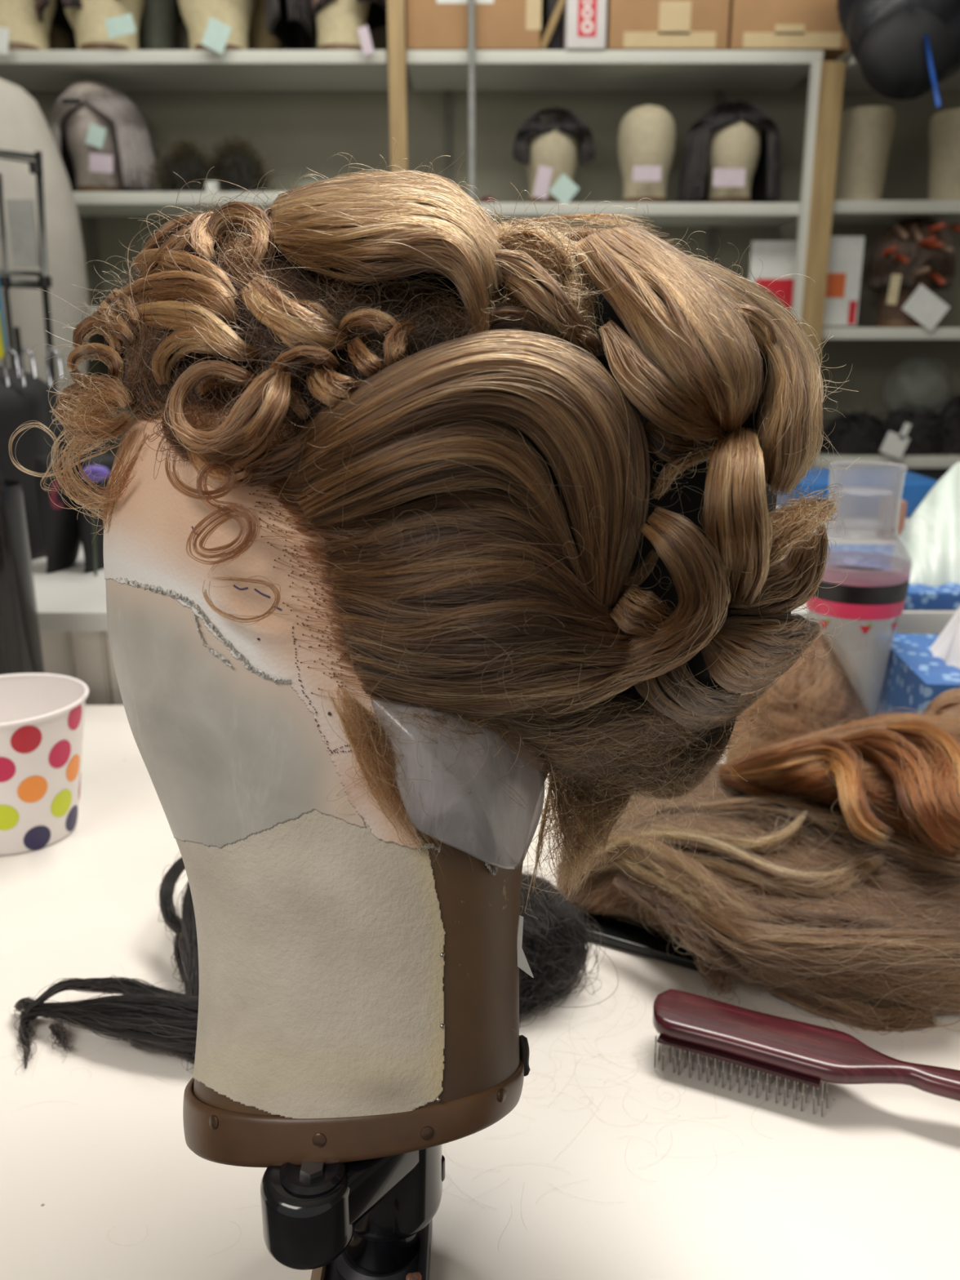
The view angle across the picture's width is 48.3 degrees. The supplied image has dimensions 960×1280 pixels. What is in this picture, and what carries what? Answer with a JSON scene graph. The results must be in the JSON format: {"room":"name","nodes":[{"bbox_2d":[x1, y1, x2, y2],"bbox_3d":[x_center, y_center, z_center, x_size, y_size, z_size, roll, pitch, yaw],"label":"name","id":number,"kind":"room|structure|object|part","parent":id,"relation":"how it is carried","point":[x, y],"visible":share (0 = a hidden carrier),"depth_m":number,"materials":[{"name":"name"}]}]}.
{"room":"wig workshop","nodes":[
{"label":"wig workshop","id":0,"kind":"room"},
{"bbox_2d":[25,0,959,455],"bbox_3d":[0.000,-1.277,3.493,6.400,2.750,0.100,0,16,0],"label":"wall","id":1,"kind":"structure","parent":0,"point":[301,129],"depth_m":3.37,"materials":[{"name":"paint"}]},
{"bbox_2d":[73,36,116,454],"bbox_3d":[-1.240,-1.213,3.452,0.024,2.650,0.015,0,16,0],"label":"shelf rail","id":2,"kind":"object","parent":1,"relation":"attached to","point":[91,223],"visible":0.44,"depth_m":3.45,"materials":[{"name":"grey metal"}]},
{"bbox_2d":[88,306,99,316],"bbox_3d":[-1.440,-1.015,3.326,2.330,0.034,0.355,0,16,0],"label":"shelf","id":3,"kind":"object","parent":2,"relation":"attached to","point":[92,309],"visible":0.02,"depth_m":3.15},
{"bbox_2d":[72,191,284,217],"bbox_3d":[-1.401,-1.317,3.240,2.266,0.034,0.355,0,16,0],"label":"shelf","id":4,"kind":"object","parent":2,"relation":"attached to","point":[89,204],"visible":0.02,"depth_m":3.07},
{"bbox_2d":[62,80,125,191],"bbox_3d":[-1.124,-1.459,3.113,0.179,0.308,0.258,0,16,0],"label":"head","id":5,"kind":"object","parent":4,"relation":"on","point":[90,136],"visible":0.55,"depth_m":3.06,"materials":[{"name":"leather"}]},
{"bbox_2d":[48,85,158,191],"bbox_3d":[-1.112,-1.467,3.157,0.298,0.280,0.287,0,16,0],"label":"wig","id":6,"kind":"object","parent":5,"relation":"on","point":[135,151],"visible":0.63,"depth_m":3.06,"materials":[{"name":"grey"}]},
{"bbox_2d":[142,135,213,191],"bbox_3d":[-0.860,-1.369,3.144,0.158,0.115,0.180,0,16,0],"label":"wig","id":7,"kind":"object","parent":4,"relation":"on","point":[183,158],"visible":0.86,"depth_m":3.08,"materials":[{"name":"black"}]},
{"bbox_2d":[205,181,218,191],"bbox_3d":[-0.767,-1.300,3.068,0.036,0.027,0.004,0,16,0],"label":"paper tag","id":8,"kind":"object","parent":4,"relation":"on","point":[209,184],"visible":1,"depth_m":3.07,"materials":[{"name":"white paper"}]},
{"bbox_2d":[196,130,277,191],"bbox_3d":[-0.712,-1.372,3.144,0.176,0.122,0.180,0,16,0],"label":"wig","id":9,"kind":"object","parent":4,"relation":"on","point":[237,162],"visible":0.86,"depth_m":3.08,"materials":[{"name":"black"}]},
{"bbox_2d":[294,180,319,187],"bbox_3d":[-0.462,-1.343,3.204,0.180,0.036,0.180,0,16,0],"label":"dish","id":10,"kind":"object","parent":4,"relation":"on","point":[298,184],"visible":0.08,"depth_m":3.14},
{"bbox_2d":[0,49,389,90],"bbox_3d":[-1.355,-1.667,3.140,2.192,0.034,0.355,0,16,0],"label":"shelf","id":11,"kind":"object","parent":2,"relation":"attached to","point":[28,69],"visible":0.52,"depth_m":3.05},
{"bbox_2d":[0,0,57,55],"bbox_3d":[-1.336,-1.814,3.011,0.253,0.374,0.276,7,18,24],"label":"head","id":12,"kind":"object","parent":11,"relation":"on","point":[20,28],"visible":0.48,"depth_m":2.98,"materials":[{"name":"leather"}]},
{"bbox_2d":[48,2,74,49],"bbox_3d":[-1.272,-1.877,3.181,0.134,0.344,0.154,0,16,0],"label":"wig","id":13,"kind":"object","parent":11,"relation":"on","point":[60,39],"visible":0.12,"depth_m":3.16,"materials":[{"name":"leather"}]},
{"bbox_2d":[64,0,144,49],"bbox_3d":[-1.064,-1.824,2.995,0.255,0.346,0.240,0,16,0],"label":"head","id":14,"kind":"object","parent":11,"relation":"on","point":[100,24],"visible":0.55,"depth_m":2.97,"materials":[{"name":"leather"}]},
{"bbox_2d":[34,0,82,36],"bbox_3d":[-1.157,-1.869,3.045,0.174,0.229,0.320,0,16,0],"label":"wig","id":15,"kind":"object","parent":14,"relation":"on","point":[60,20],"visible":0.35,"depth_m":3.10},
{"bbox_2d":[177,3,183,25],"bbox_3d":[-0.920,-1.908,3.034,0.236,0.228,0.320,0,16,0],"label":"wig","id":16,"kind":"object","parent":14,"relation":"on","point":[180,20],"visible":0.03,"depth_m":3.20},
{"bbox_2d":[138,0,177,49],"bbox_3d":[-0.964,-1.877,3.181,0.134,0.344,0.154,0,16,0],"label":"wig","id":17,"kind":"object","parent":11,"relation":"on","point":[158,19],"visible":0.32,"depth_m":3.15,"materials":[{"name":"leather"}]},
{"bbox_2d":[177,0,254,54],"bbox_3d":[-0.748,-1.815,3.002,0.211,0.367,0.242,4,17,15],"label":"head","id":18,"kind":"object","parent":11,"relation":"on","point":[218,26],"visible":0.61,"depth_m":2.97,"materials":[{"name":"leather"}]},
{"bbox_2d":[285,0,287,13],"bbox_3d":[-0.656,-1.915,3.032,0.259,0.228,0.320,0,16,0],"label":"wig","id":19,"kind":"object","parent":18,"relation":"on","point":[286,0],"visible":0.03,"depth_m":3.16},
{"bbox_2d":[248,0,282,49],"bbox_3d":[-0.642,-1.877,3.181,0.134,0.344,0.154,0,16,0],"label":"wig","id":20,"kind":"object","parent":11,"relation":"on","point":[259,37],"visible":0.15,"depth_m":3.15,"materials":[{"name":"brown"}]},
{"bbox_2d":[265,0,317,49],"bbox_3d":[-0.537,-1.838,3.054,0.124,0.229,0.320,0,16,0],"label":"wig","id":21,"kind":"object","parent":11,"relation":"on","point":[296,28],"visible":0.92,"depth_m":3.07,"materials":[{"name":"black"}]},
{"bbox_2d":[312,0,373,55],"bbox_3d":[-0.388,-1.816,3.005,0.194,0.367,0.233,0,16,0],"label":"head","id":22,"kind":"object","parent":11,"relation":"on","point":[341,24],"visible":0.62,"depth_m":2.98,"materials":[{"name":"leather"}]},
{"bbox_2d":[310,0,387,31],"bbox_3d":[-0.362,-1.883,3.041,0.230,0.228,0.320,0,16,0],"label":"wig","id":23,"kind":"object","parent":22,"relation":"on","point":[377,15],"visible":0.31,"depth_m":3.17,"materials":[{"name":"black"}]},
{"bbox_2d":[444,90,452,182],"bbox_3d":[-0.099,-1.213,3.452,0.024,2.650,0.015,0,16,0],"label":"shelf rail","id":24,"kind":"object","parent":1,"relation":"attached to","point":[447,94],"visible":0.02,"depth_m":3.34,"materials":[{"name":"grey metal"}]},
{"bbox_2d":[406,49,823,90],"bbox_3d":[0.374,-1.667,3.140,1.157,0.034,0.355,0,16,0],"label":"shelf","id":25,"kind":"object","parent":1,"relation":"attached to","point":[428,69],"visible":0.92,"depth_m":3.05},
{"bbox_2d":[406,0,541,49],"bbox_3d":[-0.017,-1.884,3.070,0.370,0.419,0.351,0,16,0],"label":"cardboard box","id":26,"kind":"object","parent":25,"relation":"on","point":[431,24],"visible":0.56,"depth_m":2.94,"materials":[{"name":"brown cardboard"}]},
{"bbox_2d":[542,0,563,49],"bbox_3d":[0.212,-1.860,3.097,0.046,0.359,0.220,0,16,0],"label":"case","id":27,"kind":"object","parent":25,"relation":"on","point":[556,42],"visible":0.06,"depth_m":3.03,"materials":[{"name":"black"}]},
{"bbox_2d":[539,0,566,49],"bbox_3d":[0.216,-1.741,2.965,0.108,0.195,0.022,0,16,0],"label":"wooden stick","id":28,"kind":"object","parent":25,"relation":"on","point":[559,7],"visible":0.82,"depth_m":2.97,"materials":[{"name":"brown wood"}]},
{"bbox_2d":[562,0,606,49],"bbox_3d":[0.292,-1.867,3.048,0.109,0.399,0.312,0,16,0],"label":"box","id":29,"kind":"object","parent":25,"relation":"on","point":[584,21],"visible":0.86,"depth_m":2.94,"materials":[{"name":"white cardboard"}]},
{"bbox_2d":[604,0,729,49],"bbox_3d":[0.520,-1.884,3.070,0.329,0.419,0.351,0,16,0],"label":"cardboard box","id":30,"kind":"object","parent":25,"relation":"on","point":[631,24],"visible":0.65,"depth_m":2.94,"materials":[{"name":"brown cardboard"}]},
{"bbox_2d":[726,0,849,77],"bbox_3d":[0.860,-1.884,3.070,0.334,0.419,0.351,0,16,0],"label":"cardboard box","id":31,"kind":"object","parent":25,"relation":"on","point":[753,24],"visible":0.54,"depth_m":2.95,"materials":[{"name":"brown cardboard"}]},
{"bbox_2d":[477,202,799,226],"bbox_3d":[0.370,-1.288,3.248,1.163,0.034,0.355,0,16,0],"label":"shelf","id":32,"kind":"object","parent":1,"relation":"attached to","point":[662,214],"visible":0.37,"depth_m":3.08,"materials":[{"name":"white metal"}]},
{"bbox_2d":[479,195,496,202],"bbox_3d":[0.023,-1.298,3.165,0.052,0.028,0.040,0,16,0],"label":"cushion","id":33,"kind":"object","parent":32,"relation":"on","point":[486,198],"visible":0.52,"depth_m":3.15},
{"bbox_2d":[524,114,580,202],"bbox_3d":[0.209,-1.405,3.144,0.168,0.267,0.215,0,16,0],"label":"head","id":34,"kind":"object","parent":32,"relation":"on","point":[554,155],"visible":0.58,"depth_m":3.07,"materials":[{"name":"leather"}]},
{"bbox_2d":[512,106,594,164],"bbox_3d":[0.215,-1.467,3.147,0.220,0.154,0.224,0,16,0],"label":"wig","id":35,"kind":"object","parent":34,"relation":"on","point":[568,122],"visible":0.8,"depth_m":3.07,"materials":[{"name":"black"}]},
{"bbox_2d":[617,104,675,202],"bbox_3d":[0.488,-1.419,3.140,0.168,0.275,0.215,0,16,0],"label":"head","id":36,"kind":"object","parent":32,"relation":"on","point":[646,135],"visible":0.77,"depth_m":3.07,"materials":[{"name":"leather"}]},
{"bbox_2d":[706,119,761,202],"bbox_3d":[0.739,-1.412,3.142,0.165,0.260,0.210,0,16,0],"label":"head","id":37,"kind":"object","parent":32,"relation":"on","point":[734,149],"visible":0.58,"depth_m":3.07,"materials":[{"name":"leather"}]},
{"bbox_2d":[677,101,781,202],"bbox_3d":[0.739,-1.430,3.164,0.280,0.263,0.224,0,16,0],"label":"wig","id":38,"kind":"object","parent":37,"relation":"on","point":[766,186],"visible":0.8,"depth_m":3.09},
{"bbox_2d":[706,90,724,264],"bbox_3d":[0.744,-1.213,3.452,0.024,2.650,0.015,0,16,0],"label":"shelf rail","id":39,"kind":"object","parent":1,"relation":"attached to","point":[712,235],"visible":0.02,"depth_m":3.42,"materials":[{"name":"grey metal"}]},
{"bbox_2d":[797,200,959,224],"bbox_3d":[1.727,-1.294,3.247,1.428,0.034,0.355,0,16,0],"label":"shelf","id":40,"kind":"object","parent":1,"relation":"attached to","point":[844,211],"visible":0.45,"depth_m":3.08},
{"bbox_2d":[835,105,896,199],"bbox_3d":[1.124,-1.419,3.151,0.165,0.256,0.190,0,16,0],"label":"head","id":41,"kind":"object","parent":40,"relation":"on","point":[866,133],"visible":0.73,"depth_m":3.08,"materials":[{"name":"fabric"}]},
{"bbox_2d":[927,107,959,199],"bbox_3d":[1.406,-1.417,3.151,0.172,0.253,0.198,0,16,0],"label":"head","id":42,"kind":"object","parent":40,"relation":"on","point":[944,179],"visible":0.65,"depth_m":3.10,"materials":[{"name":"fabric"}]},
{"bbox_2d":[822,327,959,339],"bbox_3d":[1.758,-0.957,3.343,1.521,0.034,0.355,0,16,0],"label":"shelf","id":43,"kind":"object","parent":1,"relation":"attached to","point":[838,333],"visible":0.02,"depth_m":3.17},
{"bbox_2d":[822,235,864,325],"bbox_3d":[1.050,-1.069,3.193,0.168,0.254,0.012,0,16,0],"label":"printed box","id":44,"kind":"object","parent":43,"relation":"on","point":[846,252],"visible":0.61,"depth_m":3.19,"materials":[{"name":"white cardboard"}]},
{"bbox_2d":[875,227,950,331],"bbox_3d":[1.289,-1.095,3.232,0.195,0.315,0.241,0,16,0],"label":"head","id":45,"kind":"object","parent":43,"relation":"on","point":[917,306],"visible":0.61,"depth_m":3.15,"materials":[{"name":"leather"}]},
{"bbox_2d":[866,216,959,291],"bbox_3d":[1.303,-1.157,3.217,0.242,0.196,0.274,0,16,0],"label":"wig","id":46,"kind":"object","parent":45,"relation":"on","point":[895,250],"visible":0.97,"depth_m":3.13,"materials":[{"name":"brown"}]},
{"bbox_2d":[840,53,959,90],"bbox_3d":[1.696,-1.667,3.140,1.320,0.034,0.355,0,16,0],"label":"shelf","id":47,"kind":"object","parent":1,"relation":"attached to","point":[854,80],"visible":0.2,"depth_m":3.18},
{"bbox_2d":[836,0,959,106],"bbox_3d":[1.099,-1.548,2.694,0.412,0.436,0.325,0,16,0],"label":"bag","id":48,"kind":"object","parent":47,"relation":"hanging from","point":[902,49],"visible":1,"depth_m":2.61,"materials":[{"name":"black plastic"}]},
{"bbox_3d":[1.091,-1.372,2.582,0.060,0.160,0.012,0,16,0],"label":"blue cord","id":49,"kind":"part","parent":48,"relation":"part of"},
{"bbox_3d":[0.366,-0.962,3.342,1.169,0.034,0.355,0,16,0],"label":"shelf","id":50,"kind":"object","parent":1,"relation":"attached to","visible":0},
{"bbox_2d":[748,240,796,311],"bbox_3d":[0.897,-1.077,3.232,0.168,0.240,0.012,0,16,0],"label":"leaflet","id":51,"kind":"object","parent":50,"relation":"on","point":[778,258],"visible":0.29,"depth_m":3.21,"materials":[{"name":"paper"}]},
{"bbox_3d":[0.000,0.780,1.399,6.400,0.050,5.260,0,16,0],"label":"floor","id":52,"kind":"structure","parent":0,"visible":0},
{"bbox_2d":[0,149,57,392],"bbox_3d":[-1.128,-0.331,2.433,0.316,1.513,0.380,0,16,0],"label":"wire rack","id":53,"kind":"object","parent":52,"relation":"on","point":[20,212],"visible":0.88,"depth_m":2.45,"materials":[{"name":"black metal"}]},
{"bbox_3d":[-1.002,-0.618,2.163,0.064,0.096,0.020,0,16,0],"label":"yellow panel","id":54,"kind":"part","parent":53,"relation":"part of","materials":[{"name":"yellow"}]},
{"bbox_3d":[-1.017,-0.679,2.208,0.058,0.173,0.020,0,16,0],"label":"blue panel","id":55,"kind":"part","parent":53,"relation":"part of","materials":[{"name":"blue"}]},
{"bbox_3d":[-1.047,-0.932,2.456,0.060,0.146,0.005,0,16,0],"label":"pale panel","id":56,"kind":"part","parent":53,"relation":"part of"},
{"bbox_2d":[0,78,88,399],"bbox_3d":[-1.304,-0.581,2.902,0.536,1.738,0.400,0,16,0],"label":"dress form","id":57,"kind":"object","parent":52,"relation":"on","point":[24,128],"visible":0.4,"depth_m":2.69,"materials":[{"name":"fabric"}]},
{"bbox_2d":[386,0,408,171],"bbox_3d":[-0.228,-1.159,3.082,0.046,2.749,0.033,0,16,0],"label":"wooden post","id":58,"kind":"object","parent":52,"relation":"on","point":[396,8],"visible":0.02,"depth_m":2.96,"materials":[{"name":"brown wood"}]},
{"bbox_2d":[467,0,475,199],"bbox_3d":[-0.023,-1.154,3.071,0.020,2.744,0.020,0,16,0],"label":"metal pole","id":59,"kind":"object","parent":52,"relation":"on","point":[471,3],"visible":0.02,"depth_m":2.96,"materials":[{"name":"grey metal"}]},
{"bbox_2d":[0,705,959,1279],"bbox_3d":[0.150,0.521,0.849,3.500,0.750,0.695,0,16,0],"label":"workbench","id":60,"kind":"object","parent":52,"relation":"on","point":[868,1188],"visible":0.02,"depth_m":0.49,"materials":[{"name":"laminate"}]},
{"bbox_2d":[0,472,44,675],"bbox_3d":[-0.450,-0.038,0.983,0.080,0.250,0.080,0,16,0],"label":"cloth","id":61,"kind":"object","parent":60,"relation":"on","point":[20,643],"visible":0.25,"depth_m":0.96,"materials":[{"name":"black fabric"}]},
{"bbox_2d":[0,672,88,855],"bbox_3d":[-0.347,0.092,0.791,0.119,0.105,0.119,0,16,0],"label":"paper cup","id":62,"kind":"object","parent":60,"relation":"on","point":[42,715],"visible":1,"depth_m":0.77,"materials":[{"name":"paper"}]},
{"bbox_2d":[13,851,618,1074],"bbox_3d":[-0.098,0.171,0.627,0.317,0.049,0.184,0,16,0],"label":"black hairpiece","id":63,"kind":"object","parent":60,"relation":"on","point":[153,1018],"visible":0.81,"depth_m":0.58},
{"bbox_2d":[260,1144,445,1279],"bbox_3d":[-0.044,0.253,0.413,0.061,0.175,0.090,0,16,0],"label":"holder","id":64,"kind":"object","parent":60,"relation":"attached to","point":[368,1219],"visible":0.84,"depth_m":0.37,"materials":[{"name":"black metal"}]},
{"bbox_3d":[-0.059,0.194,0.366,0.031,0.029,0.031,0,16,0],"label":"locking knob","id":65,"kind":"part","parent":64,"relation":"part of","materials":[{"name":"black plastic"}]},
{"bbox_2d":[105,404,549,1167],"bbox_3d":[-0.036,0.020,0.422,0.216,0.338,0.200,0,16,0],"label":"block","id":66,"kind":"object","parent":64,"relation":"on","point":[357,1001],"visible":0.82,"depth_m":0.36,"materials":[{"name":"fabric"}]},
{"bbox_2d":[8,137,860,926],"bbox_3d":[-0.015,-0.042,0.417,0.299,0.262,0.187,0,16,0],"label":"wig","id":67,"kind":"object","parent":66,"relation":"on","point":[610,588],"visible":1,"depth_m":0.35,"materials":[{"name":"fabric"}]},
{"bbox_3d":[-0.022,0.259,0.416,0.004,0.046,0.074,0,16,0],"label":"plate","id":68,"kind":"part","parent":64,"relation":"part of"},
{"bbox_2d":[1,972,952,1257],"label":"loose hairs","id":69,"kind":"object","parent":60,"relation":"on","point":[643,972],"depth_m":0.52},
{"bbox_2d":[573,902,698,971],"bbox_3d":[0.087,0.180,0.663,0.113,0.006,0.028,9,18,28],"label":"comb","id":70,"kind":"object","parent":60,"relation":"on","point":[619,934],"visible":0.52,"depth_m":0.65,"materials":[{"name":"plastic"}]},
{"bbox_2d":[551,757,959,1035],"bbox_3d":[0.175,0.147,0.673,0.200,0.072,0.296,-15,22,-42],"label":"tan hairpiece","id":71,"kind":"object","parent":60,"relation":"on","point":[787,900],"visible":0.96,"depth_m":0.60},
{"bbox_2d":[717,707,959,860],"bbox_3d":[0.281,0.092,0.694,0.220,0.084,0.207,0,16,0],"label":"auburn hairpiece","id":72,"kind":"object","parent":71,"relation":"on","point":[901,771],"visible":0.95,"depth_m":0.66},
{"bbox_2d":[724,631,874,761],"bbox_3d":[0.276,0.048,0.939,0.147,0.105,0.096,-14,21,-41],"label":"brown hairpiece","id":73,"kind":"object","parent":60,"relation":"on","point":[823,695],"visible":0.52,"depth_m":0.89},
{"bbox_2d":[652,989,959,1116],"bbox_3d":[0.188,0.212,0.514,0.218,0.026,0.036,7,18,24],"label":"brush","id":74,"kind":"object","parent":60,"relation":"on","point":[798,1051],"visible":1,"depth_m":0.52,"materials":[{"name":"red plastic"}]},
{"bbox_2d":[805,462,912,717],"bbox_3d":[0.335,-0.031,0.959,0.090,0.249,0.090,0,16,0],"label":"plastic cup","id":75,"kind":"object","parent":60,"relation":"on","point":[874,589],"visible":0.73,"depth_m":0.93,"materials":[{"name":"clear plastic"}]},
{"bbox_2d":[818,619,829,628],"bbox_3d":[0.302,-0.013,0.940,0.001,0.007,0.011,-11,19,-33],"label":"print","id":76,"kind":"object","parent":75,"relation":"on","point":[826,621],"depth_m":0.94},
{"bbox_2d":[859,626,871,634],"bbox_3d":[0.333,-0.008,0.924,0.011,0.008,0.001,0,16,0],"label":"print","id":77,"kind":"object","parent":75,"relation":"on","point":[863,629],"depth_m":0.92},
{"bbox_2d":[892,622,897,630],"bbox_3d":[0.362,-0.011,0.934,0.011,0.007,0.001,-15,22,-41],"label":"print","id":78,"kind":"object","parent":75,"relation":"on","point":[894,624],"depth_m":0.93},
{"bbox_2d":[877,606,959,715],"bbox_3d":[0.429,0.033,0.936,0.125,0.138,0.153,1,16,5],"label":"tissue box","id":79,"kind":"object","parent":60,"relation":"on","point":[921,668],"visible":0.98,"depth_m":0.93,"materials":[{"name":"blue cardboard"}]},
{"bbox_2d":[921,684,959,716],"bbox_3d":[0.388,0.064,0.837,0.076,0.049,0.048,0,16,0],"label":"brown hairpiece","id":80,"kind":"object","parent":60,"relation":"on","point":[949,699],"visible":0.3,"depth_m":0.83,"materials":[{"name":"brown"}]},
{"bbox_2d":[31,503,957,705],"bbox_3d":[0.050,0.251,1.625,3.700,0.842,0.915,0,16,0],"label":"countertop","id":81,"kind":"structure","parent":52,"relation":"on","point":[71,602],"depth_m":1.10,"materials":[{"name":"laminate"}]},
{"bbox_2d":[0,345,62,559],"bbox_3d":[-0.597,-0.237,1.336,0.160,0.253,0.196,-10,19,-30],"label":"bag","id":82,"kind":"object","parent":81,"relation":"on","point":[24,396],"visible":0.57,"depth_m":1.28,"materials":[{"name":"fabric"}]},
{"bbox_2d":[35,454,115,572],"bbox_3d":[-0.466,-0.145,1.239,0.104,0.128,0.090,0,16,0],"label":"cloth","id":83,"kind":"object","parent":81,"relation":"on","point":[64,531],"visible":0.6,"depth_m":1.23,"materials":[{"name":"black fabric"}]},
{"bbox_3d":[-0.467,-0.164,1.191,0.024,0.038,0.008,0,16,0],"label":"pink trim","id":84,"kind":"part","parent":83,"relation":"part of","materials":[{"name":"pink fabric"}]},
{"bbox_2d":[54,410,101,454],"bbox_3d":[-0.598,-0.255,1.537,0.099,0.177,0.168,0,16,0],"label":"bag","id":85,"kind":"object","parent":81,"relation":"on","point":[57,433],"visible":0.02,"depth_m":1.46,"materials":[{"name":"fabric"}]},
{"bbox_2d":[80,464,110,575],"bbox_3d":[-0.426,-0.133,1.202,0.033,0.128,0.020,0,16,0],"label":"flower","id":86,"kind":"object","parent":81,"relation":"on","point":[102,471],"visible":0.84,"depth_m":1.18,"materials":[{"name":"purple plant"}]},
{"bbox_3d":[-0.435,-0.130,1.211,0.015,0.116,0.004,0,16,0],"label":"stem","id":87,"kind":"part","parent":86,"relation":"part of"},
{"bbox_3d":[0.050,0.380,1.212,3.700,0.822,0.020,0,16,0],"label":"panel","id":88,"kind":"part","parent":81,"relation":"part of","materials":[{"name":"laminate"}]},
{"bbox_2d":[776,468,937,516],"bbox_3d":[0.593,-0.236,1.701,0.221,0.050,0.200,0,16,0],"label":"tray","id":89,"kind":"object","parent":81,"relation":"on","point":[916,487],"visible":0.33,"depth_m":1.61,"materials":[{"name":"blue plastic"}]},
{"bbox_2d":[876,497,906,538],"bbox_3d":[0.556,-0.164,1.446,0.028,0.052,0.030,0,16,0],"label":"packet","id":90,"kind":"object","parent":81,"relation":"on","point":[884,504],"visible":0.62,"depth_m":1.43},
{"bbox_2d":[827,544,959,608],"bbox_3d":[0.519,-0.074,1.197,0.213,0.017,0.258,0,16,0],"label":"box","id":91,"kind":"object","parent":81,"relation":"on","point":[919,596],"visible":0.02,"depth_m":1.07,"materials":[{"name":"blue cardboard"}]},
{"bbox_2d":[891,462,959,586],"bbox_3d":[0.573,-0.110,1.153,0.305,0.153,0.144,0,16,0],"label":"plastic bag","id":92,"kind":"object","parent":91,"relation":"on","point":[931,535],"visible":0.7,"depth_m":1.15,"materials":[{"name":"white plastic"}]},
{"bbox_2d":[791,61,845,468],"bbox_3d":[0.961,-0.716,3.208,0.086,1.828,0.033,0,16,0],"label":"wooden post","id":93,"kind":"object","parent":52,"relation":"on","point":[826,79],"visible":0.36,"depth_m":3.04,"materials":[{"name":"brown wood"}]},
{"bbox_2d":[906,468,950,480],"bbox_3d":[1.651,-0.232,3.556,2.698,0.704,0.345,0,16,0],"label":"base cabinet","id":94,"kind":"object","parent":52,"relation":"on","point":[936,474],"visible":0.02,"depth_m":3.30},
{"bbox_2d":[810,453,959,468],"bbox_3d":[1.186,-0.592,3.448,2.830,0.034,0.355,0,16,0],"label":"shelf","id":95,"kind":"object","parent":94,"relation":"on","point":[864,461],"visible":0.13,"depth_m":3.28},
{"bbox_2d":[818,403,894,455],"bbox_3d":[1.181,-0.651,3.371,0.228,0.119,0.160,0,16,0],"label":"heap","id":96,"kind":"object","parent":95,"relation":"on","point":[862,433],"visible":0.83,"depth_m":3.31,"materials":[{"name":"black"}]},
{"bbox_2d":[880,422,911,458],"bbox_3d":[1.258,-0.604,3.244,0.088,0.111,0.002,0,16,0],"label":"paper tag","id":97,"kind":"object","parent":95,"relation":"hanging from","point":[895,445],"visible":1,"depth_m":3.25,"materials":[{"name":"white paper"}]},
{"bbox_2d":[878,399,951,456],"bbox_3d":[1.358,-0.665,3.367,0.209,0.147,0.160,0,16,0],"label":"heap","id":98,"kind":"object","parent":95,"relation":"on","point":[924,434],"visible":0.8,"depth_m":3.31,"materials":[{"name":"black"}]},
{"bbox_2d":[915,394,959,455],"bbox_3d":[1.522,-0.680,3.363,0.209,0.179,0.160,0,16,0],"label":"heap","id":99,"kind":"object","parent":95,"relation":"on","point":[951,445],"visible":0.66,"depth_m":3.32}
]}

